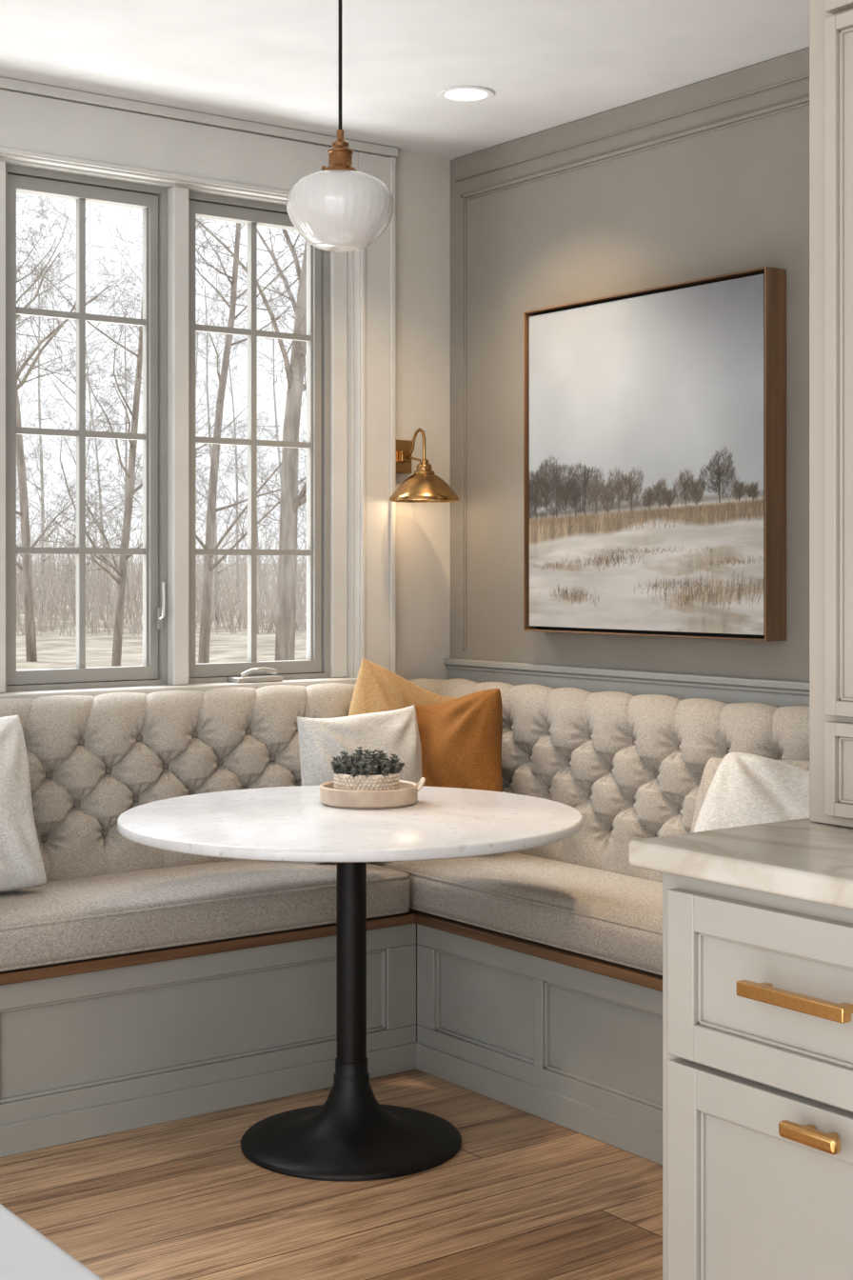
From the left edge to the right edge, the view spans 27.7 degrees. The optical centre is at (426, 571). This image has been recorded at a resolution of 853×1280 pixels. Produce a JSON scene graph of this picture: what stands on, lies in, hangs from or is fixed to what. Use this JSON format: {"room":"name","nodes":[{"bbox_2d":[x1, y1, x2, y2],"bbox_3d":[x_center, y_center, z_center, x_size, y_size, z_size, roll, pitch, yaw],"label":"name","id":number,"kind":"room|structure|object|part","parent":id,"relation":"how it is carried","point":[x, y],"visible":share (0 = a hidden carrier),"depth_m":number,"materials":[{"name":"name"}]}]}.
{"room":"breakfast nook","nodes":[
{"label":"breakfast nook","id":0,"kind":"room"},
{"bbox_2d":[0,151,450,679],"bbox_3d":[-1.988,0.015,3.932,5.400,2.570,0.180,0,0,-37],"label":"wall","id":1,"kind":"structure","parent":0,"point":[423,183],"depth_m":5.29,"materials":[{"name":"beige paint"}]},
{"bbox_2d":[5,163,167,692],"bbox_3d":[-0.926,-0.374,4.673,0.486,1.379,0.097,0,0,-37],"label":"window","id":2,"kind":"structure","parent":1,"relation":"in","point":[152,200],"depth_m":4.70,"materials":[{"name":"paint"}]},
{"bbox_3d":[-0.729,0.095,4.778,0.014,0.130,0.031,0,0,-37],"label":"handle","id":3,"kind":"part","parent":2,"relation":"part of","materials":[{"name":"silver metal"}]},
{"bbox_2d":[0,158,353,693],"bbox_3d":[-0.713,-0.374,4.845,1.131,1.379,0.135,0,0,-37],"label":"trim","id":4,"kind":"structure","parent":1,"relation":"attached to","point":[177,196],"depth_m":4.79,"materials":[{"name":"paint"}]},
{"bbox_2d":[0,677,357,699],"bbox_3d":[-0.882,0.330,4.648,1.710,0.030,0.110,0,0,-37],"label":"trim","id":5,"kind":"structure","parent":1,"relation":"attached to","point":[33,694],"depth_m":4.72,"materials":[{"name":"paint"}]},
{"bbox_2d":[0,77,398,678],"bbox_3d":[-0.872,-0.409,4.625,1.938,1.719,0.038,0,0,-37],"label":"trim","id":6,"kind":"structure","parent":1,"relation":"attached to","point":[40,123],"depth_m":4.96,"materials":[{"name":"paint"}]},
{"bbox_2d":[188,191,330,683],"bbox_3d":[-0.484,-0.374,4.981,0.490,1.379,0.128,0,0,-37],"label":"window","id":7,"kind":"structure","parent":1,"relation":"in","point":[253,213],"depth_m":5.01,"materials":[{"name":"paint"}]},
{"bbox_3d":[-0.487,0.293,4.938,0.150,0.042,0.061,0,0,-37],"label":"handle","id":8,"kind":"part","parent":7,"relation":"part of","materials":[{"name":"silver metal"}]},
{"bbox_2d":[389,427,459,502],"bbox_3d":[-0.014,-0.317,5.139,0.208,0.219,0.233,0,0,-37],"label":"wall sconce","id":9,"kind":"object","parent":1,"relation":"attached to","point":[424,486],"visible":1,"depth_m":5.10,"materials":[{"name":"gold metal"}]},
{"bbox_3d":[-0.039,-0.371,5.165,0.018,0.111,0.106,0,0,-37],"label":"arm","id":10,"kind":"part","parent":9,"relation":"part of","materials":[{"name":"gold metal"}]},
{"bbox_3d":[-0.007,-0.270,5.130,0.208,0.124,0.208,0,0,-37],"label":"lamp shade","id":11,"kind":"part","parent":9,"relation":"part of","materials":[{"name":"gold metal"}]},
{"bbox_2d":[0,1069,662,1279],"bbox_3d":[-0.146,1.340,1.451,5.400,0.080,6.400,0,0,-37],"label":"floor","id":12,"kind":"structure","parent":0,"point":[524,1195],"depth_m":3.54,"materials":[{"name":"brown wood"}]},
{"bbox_2d":[0,1203,103,1279],"bbox_3d":[-0.370,0.839,0.656,0.652,0.922,0.890,0,0,-37],"label":"kitchen island","id":13,"kind":"object","parent":12,"relation":"on","point":[26,1253],"visible":1,"depth_m":0.95,"materials":[{"name":"paint"}]},
{"bbox_2d":[117,785,582,1180],"bbox_3d":[-0.171,0.925,3.940,1.050,0.750,1.050,0,0,-37],"label":"pedestal table","id":14,"kind":"object","parent":12,"relation":"on","point":[351,1136],"visible":0.96,"depth_m":3.85,"materials":[{"name":"stone"}]},
{"bbox_2d":[320,777,425,808],"bbox_3d":[-0.136,0.520,4.115,0.238,0.060,0.234,0,0,-37],"label":"tray","id":15,"kind":"object","parent":14,"relation":"on","point":[407,794],"visible":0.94,"depth_m":4.02,"materials":[{"name":"ceramic"}]},
{"bbox_2d":[333,772,399,790],"bbox_3d":[-0.143,0.506,4.115,0.159,0.060,0.157,0,0,-37],"label":"pot","id":16,"kind":"object","parent":15,"relation":"on","point":[351,781],"depth_m":4.05,"materials":[{"name":"beige wicker"}]},
{"bbox_2d":[330,746,405,790],"bbox_3d":[-0.143,0.477,4.115,0.170,0.118,0.169,0,0,-26],"label":"potted succulent","id":17,"kind":"object","parent":15,"relation":"on","point":[359,771],"visible":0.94,"depth_m":4.07,"materials":[{"name":"plant"}]},
{"bbox_3d":[-0.013,0.505,4.118,0.022,0.030,0.066,0,0,-2],"label":"handle","id":18,"kind":"part","parent":15,"relation":"part of","materials":[{"name":"beige wicker"}]},
{"bbox_2d":[0,678,809,1165],"bbox_3d":[-0.123,0.810,3.641,2.349,0.981,2.509,0,0,-37],"label":"banquette","id":19,"kind":"object","parent":12,"relation":"on","point":[93,1048],"visible":0.47,"depth_m":4.31,"materials":[{"name":"fabric"}]},
{"bbox_2d":[0,860,410,972],"bbox_3d":[-0.859,0.824,4.136,1.754,0.130,0.439,0,0,-37],"label":"seat cushion","id":20,"kind":"object","parent":19,"relation":"on","point":[70,920],"visible":0.82,"depth_m":4.14,"materials":[{"name":"fabric"}]},
{"bbox_2d":[0,715,46,892],"bbox_3d":[-1.111,0.560,4.038,0.436,0.424,0.222,0,0,-37],"label":"throw pillow","id":21,"kind":"object","parent":20,"relation":"on","point":[22,867],"visible":1,"depth_m":4.07,"materials":[{"name":"white fabric"}]},
{"bbox_2d":[297,704,422,863],"bbox_3d":[-0.164,0.571,4.678,0.397,0.399,0.178,0,0,-43],"label":"throw pillow","id":22,"kind":"object","parent":20,"relation":"on","point":[396,731],"visible":0.45,"depth_m":4.63,"materials":[{"name":"white fabric"}]},
{"bbox_3d":[-0.906,0.902,4.229,1.792,0.025,0.612,0,0,-37],"label":"wood trim","id":23,"kind":"part","parent":19,"relation":"part of","materials":[{"name":"brown wood"}]},
{"bbox_3d":[-0.811,0.584,4.529,2.303,0.528,0.194,0,0,-37],"label":"backrest","id":24,"kind":"part","parent":19,"relation":"part of","materials":[{"name":"fabric"}]},
{"bbox_2d":[366,852,662,975],"bbox_3d":[0.558,0.824,4.030,0.395,0.130,2.299,0,0,-37],"label":"seat cushion","id":25,"kind":"object","parent":19,"relation":"on","point":[610,916],"visible":0.37,"depth_m":4.18,"materials":[{"name":"fabric"}]},
{"bbox_2d":[348,658,457,716],"bbox_3d":[-0.062,0.508,4.917,0.528,0.528,0.146,0,0,-37],"label":"throw pillow","id":26,"kind":"object","parent":25,"relation":"on","point":[377,689],"visible":0.3,"depth_m":4.87,"materials":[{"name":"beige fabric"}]},
{"bbox_2d":[414,688,502,792],"bbox_3d":[0.043,0.546,4.794,0.458,0.453,0.186,0,0,41],"label":"throw pillow","id":27,"kind":"object","parent":25,"relation":"on","point":[461,737],"visible":0.38,"depth_m":4.69,"materials":[{"name":"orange fabric"}]},
{"bbox_2d":[690,757,809,832],"bbox_3d":[0.748,0.598,3.933,0.204,0.348,0.374,0,0,-37],"label":"throw pillow","id":28,"kind":"object","parent":25,"relation":"on","point":[712,765],"visible":0.09,"depth_m":4.02,"materials":[{"name":"beige fabric"}]},
{"bbox_2d":[694,751,809,832],"bbox_3d":[0.760,0.586,3.728,0.392,0.370,0.257,0,0,29],"label":"throw pillow","id":29,"kind":"object","parent":25,"relation":"on","point":[746,789],"visible":0.3,"depth_m":3.73,"materials":[{"name":"white fabric"}]},
{"bbox_3d":[0.765,0.902,3.914,0.580,0.025,1.888,0,0,-37],"label":"wood trim","id":30,"kind":"part","parent":19,"relation":"part of","materials":[{"name":"brown wood"}]},
{"bbox_3d":[0.727,0.584,4.247,0.195,0.529,2.458,0,0,-37],"label":"backrest","id":31,"kind":"part","parent":19,"relation":"part of","materials":[{"name":"fabric"}]},
{"bbox_2d":[662,872,852,1279],"bbox_3d":[0.896,0.858,2.161,0.716,0.884,1.097,0,0,-37],"label":"base cabinet","id":32,"kind":"object","parent":12,"relation":"on","point":[758,986],"visible":1,"depth_m":2.27,"materials":[{"name":"paint"}]},
{"bbox_2d":[628,818,852,909],"bbox_3d":[0.902,0.397,2.178,0.686,0.037,1.158,0,0,-37],"label":"countertop","id":33,"kind":"structure","parent":32,"relation":"on","point":[804,859],"depth_m":2.33,"materials":[{"name":"stone"}]},
{"bbox_2d":[809,0,852,827],"bbox_3d":[1.035,-0.446,2.265,0.369,1.644,1.098,0,0,-37],"label":"tall cabinet","id":34,"kind":"object","parent":33,"relation":"on","point":[830,21],"visible":1,"depth_m":2.55,"materials":[{"name":"paint"}]},
{"bbox_3d":[0.742,0.291,2.367,0.020,0.138,0.492,0,0,-37],"label":"drawer","id":35,"kind":"part","parent":34,"relation":"part of","materials":[{"name":"paint"}]},
{"bbox_3d":[0.742,-1.028,2.367,0.020,0.403,0.492,0,0,-37],"label":"door","id":36,"kind":"part","parent":34,"relation":"part of","materials":[{"name":"paint"}]},
{"bbox_3d":[0.742,-0.302,2.367,0.020,1.029,0.492,0,0,-37],"label":"door","id":37,"kind":"part","parent":34,"relation":"part of","materials":[{"name":"paint"}]},
{"bbox_3d":[0.487,0.551,2.192,0.020,0.226,0.495,0,0,-37],"label":"drawer","id":38,"kind":"part","parent":32,"relation":"part of","materials":[{"name":"paint"}]},
{"bbox_3d":[0.487,0.929,2.192,0.020,0.512,0.495,0,0,-37],"label":"door","id":39,"kind":"part","parent":32,"relation":"part of","materials":[{"name":"paint"}]},
{"bbox_3d":[0.466,0.537,2.172,0.038,0.019,0.175,0,0,-37],"label":"handle","id":40,"kind":"part","parent":32,"relation":"part of","materials":[{"name":"gold metal"}]},
{"bbox_3d":[0.483,0.700,2.149,0.038,0.021,0.092,0,0,-37],"label":"handle","id":41,"kind":"part","parent":32,"relation":"part of","materials":[{"name":"gold metal"}]},
{"bbox_2d":[0,0,809,159],"bbox_3d":[-0.146,-1.320,1.451,5.400,0.100,6.400,0,0,-37],"label":"ceiling","id":42,"kind":"structure","parent":0,"point":[546,64],"depth_m":4.24,"materials":[{"name":"paint"}]},
{"bbox_2d":[286,0,394,252],"bbox_3d":[-0.184,-0.978,3.700,0.231,0.582,0.231,0,0,-37],"label":"pendant lamp","id":43,"kind":"object","parent":42,"relation":"hanging from","point":[339,208],"visible":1,"depth_m":3.63,"materials":[{"name":"white glass"}]},
{"bbox_3d":[-0.184,-0.768,3.700,0.231,0.163,0.231,0,0,-37],"label":"lamp shade","id":44,"kind":"part","parent":43,"relation":"part of","materials":[{"name":"white glass"}]},
{"bbox_3d":[-0.184,-1.095,3.700,0.008,0.310,0.008,0,0,-37],"label":"cord","id":45,"kind":"part","parent":43,"relation":"part of","materials":[{"name":"black metal"}]},
{"bbox_2d":[438,85,494,102],"bbox_3d":[0.105,-1.266,4.601,0.150,0.006,0.150,0,0,-37],"label":"recessed light","id":46,"kind":"object","parent":42,"relation":"in","point":[459,93],"visible":1,"depth_m":4.59,"materials":[{"name":"paint"}]},
{"bbox_2d":[450,77,809,681],"bbox_3d":[2.001,0.015,2.921,0.200,2.570,6.200,0,0,-37],"label":"wall","id":47,"kind":"structure","parent":0,"point":[735,198],"depth_m":4.77,"materials":[{"name":"beige paint"}]},
{"bbox_2d":[443,658,809,708],"bbox_3d":[0.816,0.434,4.327,0.026,0.332,2.530,0,0,-37],"label":"trim","id":48,"kind":"structure","parent":47,"relation":"attached to","point":[778,693],"depth_m":4.65,"materials":[{"name":"grey paint"}]},
{"bbox_2d":[453,47,809,650],"bbox_3d":[1.866,-0.514,2.927,0.010,1.509,5.970,0,0,-37],"label":"trim","id":49,"kind":"structure","parent":47,"relation":"attached to","point":[793,67],"depth_m":4.77,"materials":[{"name":"beige paint"}]},
{"bbox_2d":[523,266,786,640],"bbox_3d":[0.581,-0.286,4.601,0.073,0.912,0.920,0,0,-37],"label":"framed painting","id":50,"kind":"object","parent":47,"relation":"attached to","point":[655,418],"visible":1,"depth_m":4.53,"materials":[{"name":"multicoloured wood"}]},
{"bbox_3d":[0.581,-0.740,4.601,0.073,0.005,0.910,0,0,-37],"label":"frame rail","id":51,"kind":"part","parent":50,"relation":"part of","materials":[{"name":"brown wood"}]},
{"bbox_3d":[0.581,0.168,4.601,0.073,0.005,0.910,0,0,-37],"label":"frame rail","id":52,"kind":"part","parent":50,"relation":"part of","materials":[{"name":"brown wood"}]},
{"label":"outside","id":53,"kind":"structure","parent":0,"visible":0},
{"bbox_2d":[42,307,142,601],"bbox_3d":[-12.975,-4.535,68.689,4.443,11.787,5.477,0,0,16],"label":"bare tree","id":54,"kind":"object","parent":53,"point":[89,378],"visible":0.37,"depth_m":68.53,"materials":[{"name":"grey plant"}]},
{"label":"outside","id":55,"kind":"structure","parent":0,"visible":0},
{"bbox_2d":[85,270,142,610],"bbox_3d":[-11.236,-4.688,62.431,4.415,12.389,3.930,0,0,22],"label":"bare tree","id":56,"kind":"object","parent":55,"point":[119,326],"visible":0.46,"depth_m":62.82,"materials":[{"name":"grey plant"}]},
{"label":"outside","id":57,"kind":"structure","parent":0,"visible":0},
{"bbox_2d":[117,289,258,593],"bbox_3d":[-7.112,-3.444,51.884,3.954,10.488,4.874,0,0,-29],"label":"bare tree","id":58,"kind":"object","parent":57,"point":[241,420],"visible":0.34,"depth_m":51.89,"materials":[{"name":"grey plant"}]},
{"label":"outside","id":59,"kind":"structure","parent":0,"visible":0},
{"bbox_2d":[200,365,306,614],"bbox_3d":[-6.228,-3.114,64.249,4.418,9.507,3.584,0,0,-19],"label":"bare tree","id":60,"kind":"object","parent":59,"point":[260,588],"visible":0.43,"depth_m":64.27,"materials":[{"name":"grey plant"}]},
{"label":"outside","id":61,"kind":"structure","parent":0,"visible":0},
{"bbox_2d":[204,260,306,561],"bbox_3d":[-5.558,-4.656,60.545,4.038,12.729,4.536,0,0,42],"label":"bare tree","id":62,"kind":"object","parent":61,"point":[221,341],"visible":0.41,"depth_m":60.06,"materials":[{"name":"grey plant"}]},
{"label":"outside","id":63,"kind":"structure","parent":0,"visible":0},
{"bbox_2d":[16,562,306,670],"bbox_3d":[-21.562,0.720,51.253,160.000,2.559,99.000,0,0,-37],"label":"ground","id":64,"kind":"structure","parent":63,"point":[53,650],"depth_m":43.74,"materials":[{"name":"white snow"}]},
{"bbox_2d":[16,444,39,563],"bbox_3d":[-14.358,-5.619,51.491,5.195,14.578,4.624,0,0,-28],"label":"bare tree","id":65,"kind":"object","parent":64,"relation":"on","point":[26,445],"visible":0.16,"depth_m":51.45,"materials":[{"name":"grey plant"}]},
{"bbox_2d":[16,357,69,559],"bbox_3d":[-16.753,-4.111,70.059,4.877,10.496,3.957,0,0,1],"label":"bare tree","id":66,"kind":"object","parent":64,"relation":"on","point":[24,357],"visible":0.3,"depth_m":70.55,"materials":[{"name":"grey plant"}]},
{"bbox_2d":[16,287,74,504],"bbox_3d":[-12.430,-3.568,51.840,4.256,10.453,3.430,0,0,36],"label":"bare tree","id":67,"kind":"object","parent":64,"relation":"on","point":[23,288],"visible":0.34,"depth_m":51.94,"materials":[{"name":"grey plant"}]},
{"bbox_2d":[16,197,108,661],"bbox_3d":[-9.326,-5.419,37.583,4.893,14.906,4.736,0,0,-15],"label":"bare tree","id":68,"kind":"object","parent":64,"relation":"on","point":[29,603],"visible":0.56,"depth_m":37.80,"materials":[{"name":"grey plant"}]},
{"bbox_2d":[16,232,109,614],"bbox_3d":[-12.382,-4.825,56.504,4.549,12.765,4.049,0,0,0],"label":"bare tree","id":69,"kind":"object","parent":64,"relation":"on","point":[40,445],"visible":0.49,"depth_m":55.81,"materials":[{"name":"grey plant"}]},
{"bbox_2d":[16,194,140,400],"bbox_3d":[-7.357,-4.493,25.668,5.101,12.871,5.299,0,0,-27],"label":"bare tree","id":70,"kind":"object","parent":64,"relation":"on","point":[55,330],"visible":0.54,"depth_m":25.39,"materials":[{"name":"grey plant"}]},
{"bbox_2d":[16,193,142,593],"bbox_3d":[-9.826,-4.895,47.689,4.426,13.487,5.491,0,0,-15],"label":"bare tree","id":71,"kind":"object","parent":64,"relation":"on","point":[103,359],"visible":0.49,"depth_m":47.50,"materials":[{"name":"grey plant"}]},
{"bbox_2d":[16,211,281,666],"bbox_3d":[-5.883,-4.183,33.585,5.217,12.456,4.483,0,0,-30],"label":"bare tree","id":72,"kind":"object","parent":64,"relation":"on","point":[121,571],"visible":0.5,"depth_m":33.86,"materials":[{"name":"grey plant"}]},
{"bbox_2d":[73,205,261,540],"bbox_3d":[-6.835,-5.239,46.660,5.774,14.180,4.654,0,0,11],"label":"bare tree","id":73,"kind":"object","parent":64,"relation":"on","point":[121,261],"visible":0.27,"depth_m":45.94,"materials":[{"name":"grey plant"}]},
{"bbox_2d":[116,209,306,660],"bbox_3d":[-1.596,-4.936,23.488,5.594,13.586,5.385,0,0,-31],"label":"bare tree","id":74,"kind":"object","parent":64,"relation":"on","point":[290,500],"visible":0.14,"depth_m":23.90,"materials":[{"name":"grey plant"}]},
{"bbox_2d":[118,217,306,663],"bbox_3d":[-3.916,-5.442,36.281,4.893,14.906,4.736,0,0,-4],"label":"bare tree","id":75,"kind":"object","parent":64,"relation":"on","point":[209,567],"visible":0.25,"depth_m":36.09,"materials":[{"name":"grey plant"}]},
{"bbox_2d":[195,248,279,626],"bbox_3d":[-6.701,-4.123,53.217,4.216,11.831,3.753,0,0,-20],"label":"bare tree","id":76,"kind":"object","parent":64,"relation":"on","point":[206,301],"visible":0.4,"depth_m":52.63,"materials":[{"name":"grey plant"}]},
{"bbox_2d":[196,313,286,601],"bbox_3d":[-7.903,-4.652,71.452,4.930,12.108,3.974,0,0,-27],"label":"bare tree","id":77,"kind":"object","parent":64,"relation":"on","point":[230,386],"visible":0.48,"depth_m":71.64,"materials":[{"name":"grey plant"}]},
{"bbox_2d":[258,285,306,604],"bbox_3d":[-2.556,-2.610,43.270,3.332,8.838,4.107,0,0,-3],"label":"bare tree","id":78,"kind":"object","parent":64,"relation":"on","point":[279,286],"visible":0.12,"depth_m":43.10,"materials":[{"name":"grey plant"}]},
{"bbox_2d":[259,363,306,548],"bbox_3d":[-4.546,-4.173,69.377,3.736,11.384,4.635,0,0,25],"label":"bare tree","id":79,"kind":"object","parent":64,"relation":"on","point":[299,474],"visible":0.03,"depth_m":69.43,"materials":[{"name":"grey plant"}]},
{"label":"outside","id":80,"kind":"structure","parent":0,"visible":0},
{"bbox_2d":[16,493,306,635],"bbox_3d":[-9.871,-1.255,72.964,41.945,6.089,53.308,0,0,-37],"label":"thicket","id":81,"kind":"object","parent":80,"point":[99,586],"visible":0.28,"depth_m":54.40,"materials":[{"name":"plant"}]}
]}

